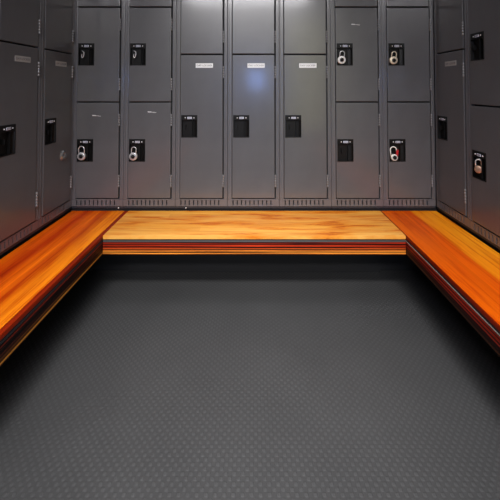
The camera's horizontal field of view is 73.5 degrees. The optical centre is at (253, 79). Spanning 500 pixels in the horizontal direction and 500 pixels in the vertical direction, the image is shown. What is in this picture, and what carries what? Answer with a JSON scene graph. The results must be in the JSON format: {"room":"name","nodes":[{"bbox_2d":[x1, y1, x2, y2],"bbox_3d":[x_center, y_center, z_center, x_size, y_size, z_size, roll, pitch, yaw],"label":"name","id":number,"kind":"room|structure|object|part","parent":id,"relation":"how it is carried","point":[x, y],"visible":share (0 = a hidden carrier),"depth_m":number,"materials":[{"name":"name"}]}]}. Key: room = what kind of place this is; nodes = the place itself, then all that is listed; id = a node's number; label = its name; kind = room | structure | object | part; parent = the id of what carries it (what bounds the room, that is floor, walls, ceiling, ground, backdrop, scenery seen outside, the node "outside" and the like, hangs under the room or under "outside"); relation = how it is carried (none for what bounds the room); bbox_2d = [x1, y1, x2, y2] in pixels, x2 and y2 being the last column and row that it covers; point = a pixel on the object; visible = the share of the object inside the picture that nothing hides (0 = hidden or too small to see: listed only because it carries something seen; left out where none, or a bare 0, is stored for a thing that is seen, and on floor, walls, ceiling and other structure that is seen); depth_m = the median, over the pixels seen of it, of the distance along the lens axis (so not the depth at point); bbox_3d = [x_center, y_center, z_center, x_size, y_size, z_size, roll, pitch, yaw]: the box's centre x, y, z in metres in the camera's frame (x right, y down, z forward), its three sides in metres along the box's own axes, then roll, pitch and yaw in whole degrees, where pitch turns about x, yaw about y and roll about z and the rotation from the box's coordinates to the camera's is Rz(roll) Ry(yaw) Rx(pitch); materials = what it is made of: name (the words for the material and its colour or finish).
{"room":"locker room","nodes":[
{"label":"locker room","id":0,"kind":"room"},
{"bbox_2d":[0,270,499,499],"bbox_3d":[0.000,1.101,-0.133,3.000,0.071,5.050,0,-1,0],"label":"floor","id":1,"kind":"structure","parent":0,"point":[134,385],"depth_m":1.16,"materials":[{"name":"rubber"}]},
{"bbox_2d":[0,210,69,258],"bbox_3d":[-1.260,0.912,0.856,0.359,0.358,2.218,0,-1,0],"label":"baseboard","id":2,"kind":"structure","parent":1,"relation":"on","point":[68,211],"depth_m":1.63,"materials":[{"name":"black"}]},
{"bbox_2d":[0,0,41,254],"bbox_3d":[-1.245,-0.152,1.517,0.391,1.800,0.303,0,-1,0],"label":"locker","id":3,"kind":"object","parent":2,"relation":"on","point":[20,20],"visible":1,"depth_m":1.50,"materials":[{"name":"metal"}]},
{"bbox_3d":[-1.071,0.707,1.496,0.020,0.040,0.303,0,-1,0],"label":"vent panel","id":4,"kind":"part","parent":3,"relation":"part of","materials":[{"name":"paint"}]},
{"bbox_3d":[-1.065,-0.579,1.528,0.016,0.833,0.248,0,-1,0],"label":"door","id":5,"kind":"part","parent":3,"relation":"part of","materials":[{"name":"paint"}]},
{"bbox_3d":[-1.071,-0.179,1.659,0.024,1.738,0.020,0,-1,0],"label":"corner post","id":6,"kind":"part","parent":3,"relation":"part of","materials":[{"name":"metal"}]},
{"bbox_2d":[37,0,73,230],"bbox_3d":[-1.244,-0.144,1.821,0.394,1.800,0.303,0,-1,0],"label":"locker","id":7,"kind":"object","parent":2,"relation":"on","point":[57,16],"visible":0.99,"depth_m":1.78,"materials":[{"name":"metal"}]},
{"bbox_3d":[-1.071,-0.178,1.683,0.024,1.738,0.025,0,-1,0],"label":"corner post","id":8,"kind":"part","parent":7,"relation":"part of","materials":[{"name":"metal"}]},
{"bbox_3d":[-1.071,0.715,1.799,0.020,0.040,0.303,0,-1,0],"label":"vent panel","id":9,"kind":"part","parent":7,"relation":"part of","materials":[{"name":"paint"}]},
{"bbox_3d":[-1.065,0.270,1.811,0.016,0.835,0.248,0,-1,0],"label":"door","id":10,"kind":"part","parent":7,"relation":"part of","materials":[{"name":"paint"}]},
{"bbox_3d":[-1.065,-0.572,1.832,0.016,0.833,0.248,0,-1,0],"label":"door","id":11,"kind":"part","parent":7,"relation":"part of","materials":[{"name":"paint"}]},
{"bbox_3d":[-1.071,-0.171,1.963,0.024,1.738,0.020,0,-1,0],"label":"corner post","id":12,"kind":"part","parent":7,"relation":"part of","materials":[{"name":"metal"}]},
{"bbox_2d":[0,211,127,365],"bbox_3d":[-0.906,0.913,0.845,0.346,0.355,2.200,0,-1,0],"label":"bench","id":13,"kind":"object","parent":1,"relation":"on","point":[36,275],"visible":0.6,"depth_m":1.35,"materials":[{"name":"orange wood"}]},
{"bbox_3d":[-0.737,0.763,0.849,0.006,0.006,2.198,0,-1,0],"label":"metal trim","id":14,"kind":"part","parent":13,"relation":"part of","materials":[{"name":"black"}]},
{"bbox_2d":[103,211,405,271],"bbox_3d":[0.002,0.937,1.791,1.466,0.355,0.350,0,-1,0],"label":"bench","id":15,"kind":"object","parent":1,"relation":"on","point":[152,241],"visible":1,"depth_m":1.73,"materials":[{"name":"brown wood"}]},
{"bbox_3d":[0.002,0.988,1.955,1.462,0.262,0.018,0,-1,0],"label":"support panel","id":16,"kind":"part","parent":15,"relation":"part of","materials":[{"name":"black"}]},
{"bbox_3d":[0.002,0.783,1.624,1.464,0.006,0.006,0,-1,0],"label":"metal trim","id":17,"kind":"part","parent":15,"relation":"part of","materials":[{"name":"grey"}]},
{"bbox_2d":[381,211,499,356],"bbox_3d":[0.909,0.913,0.845,0.346,0.355,2.200,0,-1,0],"label":"bench","id":18,"kind":"object","parent":1,"relation":"on","point":[462,267],"visible":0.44,"depth_m":1.38,"materials":[{"name":"orange wood"}]},
{"bbox_3d":[0.740,0.765,0.849,0.006,0.003,2.198,0,-1,0],"label":"metal trim","id":19,"kind":"part","parent":18,"relation":"part of","materials":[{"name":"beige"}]},
{"bbox_2d":[438,210,499,252],"bbox_3d":[1.262,0.912,0.856,0.357,0.358,2.218,0,-1,0],"label":"baseboard","id":20,"kind":"structure","parent":1,"relation":"on","point":[439,211],"depth_m":1.67,"materials":[{"name":"black"}]},
{"bbox_2d":[434,0,470,230],"bbox_3d":[1.247,-0.144,1.822,0.391,1.800,0.303,0,-1,0],"label":"locker","id":21,"kind":"object","parent":20,"relation":"on","point":[450,16],"visible":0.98,"depth_m":1.79,"materials":[{"name":"metal"}]},
{"bbox_3d":[1.073,-0.171,1.961,0.024,1.738,0.025,0,-1,0],"label":"corner post","id":22,"kind":"part","parent":21,"relation":"part of","materials":[{"name":"metal"}]},
{"bbox_3d":[1.067,-0.572,1.833,0.016,0.833,0.248,0,-1,0],"label":"door","id":23,"kind":"part","parent":21,"relation":"part of","materials":[{"name":"paint"}]},
{"bbox_3d":[1.067,0.270,1.811,0.016,0.835,0.248,0,-1,0],"label":"door","id":24,"kind":"part","parent":21,"relation":"part of","materials":[{"name":"paint"}]},
{"bbox_3d":[1.073,0.715,1.800,0.020,0.040,0.303,0,-1,0],"label":"vent panel","id":25,"kind":"part","parent":21,"relation":"part of","materials":[{"name":"paint"}]},
{"bbox_3d":[1.073,-0.178,1.681,0.024,1.738,0.020,0,-1,0],"label":"corner post","id":26,"kind":"part","parent":21,"relation":"part of","materials":[{"name":"metal"}]},
{"bbox_2d":[467,0,499,249],"bbox_3d":[1.247,-0.152,1.518,0.391,1.800,0.303,0,-1,0],"label":"locker","id":27,"kind":"object","parent":20,"relation":"on","point":[483,16],"visible":0.99,"depth_m":1.53,"materials":[{"name":"metal"}]},
{"bbox_3d":[1.073,-0.179,1.657,0.024,1.738,0.025,0,-1,0],"label":"corner post","id":28,"kind":"part","parent":27,"relation":"part of","materials":[{"name":"metal"}]},
{"bbox_2d":[474,159,481,172],"bbox_3d":[1.057,0.407,1.577,0.035,0.066,0.020,-1,-2,33],"label":"padlock","id":29,"kind":"object","parent":27,"relation":"attached to","point":[478,169],"visible":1,"depth_m":1.57,"materials":[{"name":"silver metal"}]},
{"bbox_3d":[1.073,0.707,1.496,0.020,0.040,0.303,0,-1,0],"label":"vent panel","id":30,"kind":"part","parent":27,"relation":"part of","materials":[{"name":"paint"}]},
{"bbox_3d":[1.067,-0.159,1.518,0.016,0.553,0.248,0,-1,0],"label":"door","id":31,"kind":"part","parent":27,"relation":"part of","materials":[{"name":"paint"}]},
{"bbox_3d":[1.067,0.402,1.504,0.016,0.555,0.248,0,-1,0],"label":"door","id":32,"kind":"part","parent":27,"relation":"part of","materials":[{"name":"paint"}]},
{"bbox_2d":[433,0,435,186],"bbox_3d":[0.000,-0.219,2.406,3.000,2.720,0.060,0,-1,0],"label":"wall","id":33,"kind":"structure","parent":0,"point":[433,0],"depth_m":2.37,"materials":[{"name":"grey metal"}]},
{"bbox_2d":[70,195,437,269],"bbox_3d":[0.000,0.945,2.152,2.880,0.358,0.370,0,-1,0],"label":"baseboard","id":34,"kind":"structure","parent":33,"relation":"attached to","point":[105,262],"depth_m":1.96,"materials":[{"name":"black"}]},
{"bbox_2d":[71,0,124,208],"bbox_3d":[-0.916,-0.136,2.155,0.303,1.800,0.398,0,-1,0],"label":"locker","id":35,"kind":"object","parent":34,"relation":"on","point":[99,25],"visible":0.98,"depth_m":1.97,"materials":[{"name":"metal"}]},
{"bbox_3d":[-1.054,-0.171,1.985,0.025,1.738,0.024,0,-1,0],"label":"corner post","id":36,"kind":"part","parent":35,"relation":"part of","materials":[{"name":"metal"}]},
{"bbox_2d":[77,146,85,159],"bbox_3d":[-1.004,0.428,1.948,0.047,0.083,0.029,0,-1,3],"label":"padlock","id":37,"kind":"object","parent":35,"relation":"attached to","point":[81,156],"visible":1,"depth_m":1.94,"materials":[{"name":"silver metal"}]},
{"bbox_3d":[-0.916,0.719,1.962,0.303,0.040,0.020,0,-1,0],"label":"vent panel","id":38,"kind":"part","parent":35,"relation":"part of","materials":[{"name":"paint"}]},
{"bbox_3d":[-0.916,0.414,1.964,0.248,0.555,0.016,0,-1,0],"label":"door","id":39,"kind":"part","parent":35,"relation":"part of","materials":[{"name":"paint"}]},
{"bbox_3d":[-0.916,-0.147,1.978,0.248,0.553,0.016,0,-1,0],"label":"door","id":40,"kind":"part","parent":35,"relation":"part of","materials":[{"name":"paint"}]},
{"bbox_3d":[-0.916,-0.708,1.992,0.248,0.553,0.016,0,-1,0],"label":"door","id":41,"kind":"part","parent":35,"relation":"part of","materials":[{"name":"paint"}]},
{"bbox_3d":[-0.774,-0.171,1.985,0.020,1.738,0.024,0,-1,0],"label":"corner post","id":42,"kind":"part","parent":35,"relation":"part of","materials":[{"name":"metal"}]},
{"bbox_2d":[123,0,176,208],"bbox_3d":[-0.612,-0.136,2.155,0.303,1.800,0.398,0,-1,0],"label":"locker","id":43,"kind":"object","parent":34,"relation":"on","point":[150,25],"visible":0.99,"depth_m":1.97,"materials":[{"name":"metal"}]},
{"bbox_3d":[-0.750,-0.171,1.985,0.025,1.738,0.024,0,-1,0],"label":"corner post","id":44,"kind":"part","parent":43,"relation":"part of","materials":[{"name":"metal"}]},
{"bbox_2d":[129,147,137,160],"bbox_3d":[-0.703,0.431,1.948,0.047,0.080,0.029,0,-1,3],"label":"padlock","id":45,"kind":"object","parent":43,"relation":"attached to","point":[133,156],"visible":1,"depth_m":1.94,"materials":[{"name":"silver metal"}]},
{"bbox_3d":[-0.612,0.719,1.962,0.303,0.040,0.020,0,-1,0],"label":"vent panel","id":46,"kind":"part","parent":43,"relation":"part of","materials":[{"name":"paint"}]},
{"bbox_3d":[-0.612,0.414,1.964,0.248,0.555,0.016,0,-1,0],"label":"door","id":47,"kind":"part","parent":43,"relation":"part of","materials":[{"name":"paint"}]},
{"bbox_3d":[-0.612,-0.147,1.978,0.248,0.553,0.016,0,-1,0],"label":"door","id":48,"kind":"part","parent":43,"relation":"part of","materials":[{"name":"paint"}]},
{"bbox_3d":[-0.612,-0.708,1.992,0.248,0.553,0.016,0,-1,0],"label":"door","id":49,"kind":"part","parent":43,"relation":"part of","materials":[{"name":"paint"}]},
{"bbox_3d":[-0.470,-0.171,1.985,0.020,1.738,0.024,0,-1,0],"label":"corner post","id":50,"kind":"part","parent":43,"relation":"part of","materials":[{"name":"metal"}]},
{"bbox_2d":[175,0,227,208],"bbox_3d":[-0.308,-0.135,2.159,0.303,1.800,0.391,0,-1,0],"label":"locker","id":51,"kind":"object","parent":34,"relation":"on","point":[201,25],"visible":1,"depth_m":1.97,"materials":[{"name":"metal"}]},
{"bbox_3d":[-0.446,-0.171,1.985,0.025,1.738,0.024,0,-1,0],"label":"corner post","id":52,"kind":"part","parent":51,"relation":"part of","materials":[{"name":"metal"}]},
{"bbox_3d":[-0.308,0.719,1.962,0.303,0.040,0.020,0,-1,0],"label":"vent panel","id":53,"kind":"part","parent":51,"relation":"part of","materials":[{"name":"paint"}]},
{"bbox_3d":[-0.308,0.274,1.968,0.248,0.835,0.016,0,-1,0],"label":"door","id":54,"kind":"part","parent":51,"relation":"part of","materials":[{"name":"paint"}]},
{"bbox_3d":[-0.308,-0.568,1.989,0.248,0.833,0.016,0,-1,0],"label":"door","id":55,"kind":"part","parent":51,"relation":"part of","materials":[{"name":"paint"}]},
{"bbox_3d":[-0.166,-0.171,1.985,0.020,1.738,0.024,0,-1,0],"label":"corner post","id":56,"kind":"part","parent":51,"relation":"part of","materials":[{"name":"metal"}]},
{"bbox_2d":[227,0,278,208],"bbox_3d":[-0.004,-0.135,2.159,0.303,1.800,0.391,0,-1,0],"label":"locker","id":57,"kind":"object","parent":34,"relation":"on","point":[253,25],"visible":1,"depth_m":1.97,"materials":[{"name":"metal"}]},
{"bbox_3d":[-0.142,-0.171,1.985,0.025,1.738,0.024,0,-1,0],"label":"corner post","id":58,"kind":"part","parent":57,"relation":"part of","materials":[{"name":"metal"}]},
{"bbox_3d":[-0.004,0.719,1.962,0.303,0.040,0.020,0,-1,0],"label":"vent panel","id":59,"kind":"part","parent":57,"relation":"part of","materials":[{"name":"paint"}]},
{"bbox_3d":[-0.004,-0.568,1.989,0.248,0.833,0.016,0,-1,0],"label":"door","id":60,"kind":"part","parent":57,"relation":"part of","materials":[{"name":"paint"}]},
{"bbox_3d":[-0.004,0.274,1.968,0.248,0.835,0.016,0,-1,0],"label":"door","id":61,"kind":"part","parent":57,"relation":"part of","materials":[{"name":"paint"}]},
{"bbox_3d":[0.138,-0.171,1.985,0.020,1.738,0.024,0,-1,0],"label":"corner post","id":62,"kind":"part","parent":57,"relation":"part of","materials":[{"name":"metal"}]},
{"bbox_2d":[279,0,331,208],"bbox_3d":[0.300,-0.135,2.159,0.303,1.800,0.391,0,-1,0],"label":"locker","id":63,"kind":"object","parent":34,"relation":"on","point":[304,25],"visible":1,"depth_m":1.97,"materials":[{"name":"metal"}]},
{"bbox_3d":[0.162,-0.171,1.985,0.025,1.738,0.024,0,-1,0],"label":"corner post","id":64,"kind":"part","parent":63,"relation":"part of","materials":[{"name":"metal"}]},
{"bbox_3d":[0.300,-0.568,1.989,0.248,0.833,0.016,0,-1,0],"label":"door","id":65,"kind":"part","parent":63,"relation":"part of","materials":[{"name":"paint"}]},
{"bbox_3d":[0.300,0.719,1.962,0.303,0.040,0.020,0,-1,0],"label":"vent panel","id":66,"kind":"part","parent":63,"relation":"part of","materials":[{"name":"paint"}]},
{"bbox_3d":[0.300,0.274,1.968,0.248,0.835,0.016,0,-1,0],"label":"door","id":67,"kind":"part","parent":63,"relation":"part of","materials":[{"name":"paint"}]},
{"bbox_3d":[0.442,-0.171,1.985,0.020,1.738,0.024,0,-1,0],"label":"corner post","id":68,"kind":"part","parent":63,"relation":"part of","materials":[{"name":"metal"}]},
{"bbox_2d":[330,0,383,208],"bbox_3d":[0.604,-0.135,2.159,0.303,1.800,0.391,0,-1,0],"label":"locker","id":69,"kind":"object","parent":34,"relation":"on","point":[355,25],"visible":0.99,"depth_m":1.97,"materials":[{"name":"metal"}]},
{"bbox_3d":[0.466,-0.171,1.985,0.025,1.738,0.024,0,-1,0],"label":"corner post","id":70,"kind":"part","parent":69,"relation":"part of","materials":[{"name":"metal"}]},
{"bbox_2d":[337,51,345,63],"bbox_3d":[0.513,-0.131,1.962,0.047,0.079,0.029,0,-1,1],"label":"padlock","id":71,"kind":"object","parent":69,"relation":"attached to","point":[341,59],"visible":1,"depth_m":1.96,"materials":[{"name":"white paint"}]},
{"bbox_3d":[0.604,-0.708,1.992,0.248,0.553,0.016,0,-1,0],"label":"door","id":72,"kind":"part","parent":69,"relation":"part of","materials":[{"name":"paint"}]},
{"bbox_3d":[0.604,-0.147,1.978,0.248,0.553,0.016,0,-1,0],"label":"door","id":73,"kind":"part","parent":69,"relation":"part of","materials":[{"name":"paint"}]},
{"bbox_3d":[0.604,0.414,1.964,0.248,0.555,0.016,0,-1,0],"label":"door","id":74,"kind":"part","parent":69,"relation":"part of","materials":[{"name":"paint"}]},
{"bbox_3d":[0.604,0.719,1.962,0.303,0.040,0.020,0,-1,0],"label":"vent panel","id":75,"kind":"part","parent":69,"relation":"part of","materials":[{"name":"paint"}]},
{"bbox_3d":[0.746,-0.171,1.985,0.020,1.738,0.024,0,-1,0],"label":"corner post","id":76,"kind":"part","parent":69,"relation":"part of","materials":[{"name":"metal"}]},
{"bbox_2d":[382,0,435,208],"bbox_3d":[0.908,-0.135,2.159,0.303,1.800,0.391,0,-1,0],"label":"locker","id":77,"kind":"object","parent":34,"relation":"on","point":[407,25],"visible":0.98,"depth_m":1.97,"materials":[{"name":"metal"}]},
{"bbox_3d":[0.770,-0.171,1.985,0.025,1.738,0.024,0,-1,0],"label":"corner post","id":78,"kind":"part","parent":77,"relation":"part of","materials":[{"name":"metal"}]},
{"bbox_2d":[389,51,397,63],"bbox_3d":[0.817,-0.128,1.962,0.047,0.078,0.029,0,-1,1],"label":"padlock","id":79,"kind":"object","parent":77,"relation":"attached to","point":[392,60],"visible":1,"depth_m":1.96,"materials":[{"name":"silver metal"}]},
{"bbox_2d":[390,146,398,160],"bbox_3d":[0.817,0.431,1.948,0.050,0.084,0.029,0,-1,-3],"label":"padlock","id":80,"kind":"object","parent":77,"relation":"attached to","point":[394,157],"visible":1,"depth_m":1.95,"materials":[{"name":"white paint"}]},
{"bbox_3d":[0.908,-0.708,1.992,0.248,0.553,0.016,0,-1,0],"label":"door","id":81,"kind":"part","parent":77,"relation":"part of","materials":[{"name":"paint"}]},
{"bbox_3d":[0.908,-0.147,1.978,0.248,0.553,0.016,0,-1,0],"label":"door","id":82,"kind":"part","parent":77,"relation":"part of","materials":[{"name":"paint"}]},
{"bbox_3d":[0.908,0.414,1.964,0.248,0.555,0.016,0,-1,0],"label":"door","id":83,"kind":"part","parent":77,"relation":"part of","materials":[{"name":"paint"}]},
{"bbox_3d":[0.908,0.719,1.962,0.303,0.040,0.020,0,-1,0],"label":"vent panel","id":84,"kind":"part","parent":77,"relation":"part of","materials":[{"name":"paint"}]},
{"bbox_3d":[1.050,-0.171,1.985,0.020,1.738,0.024,0,-1,0],"label":"corner post","id":85,"kind":"part","parent":77,"relation":"part of","materials":[{"name":"metal"}]}
]}

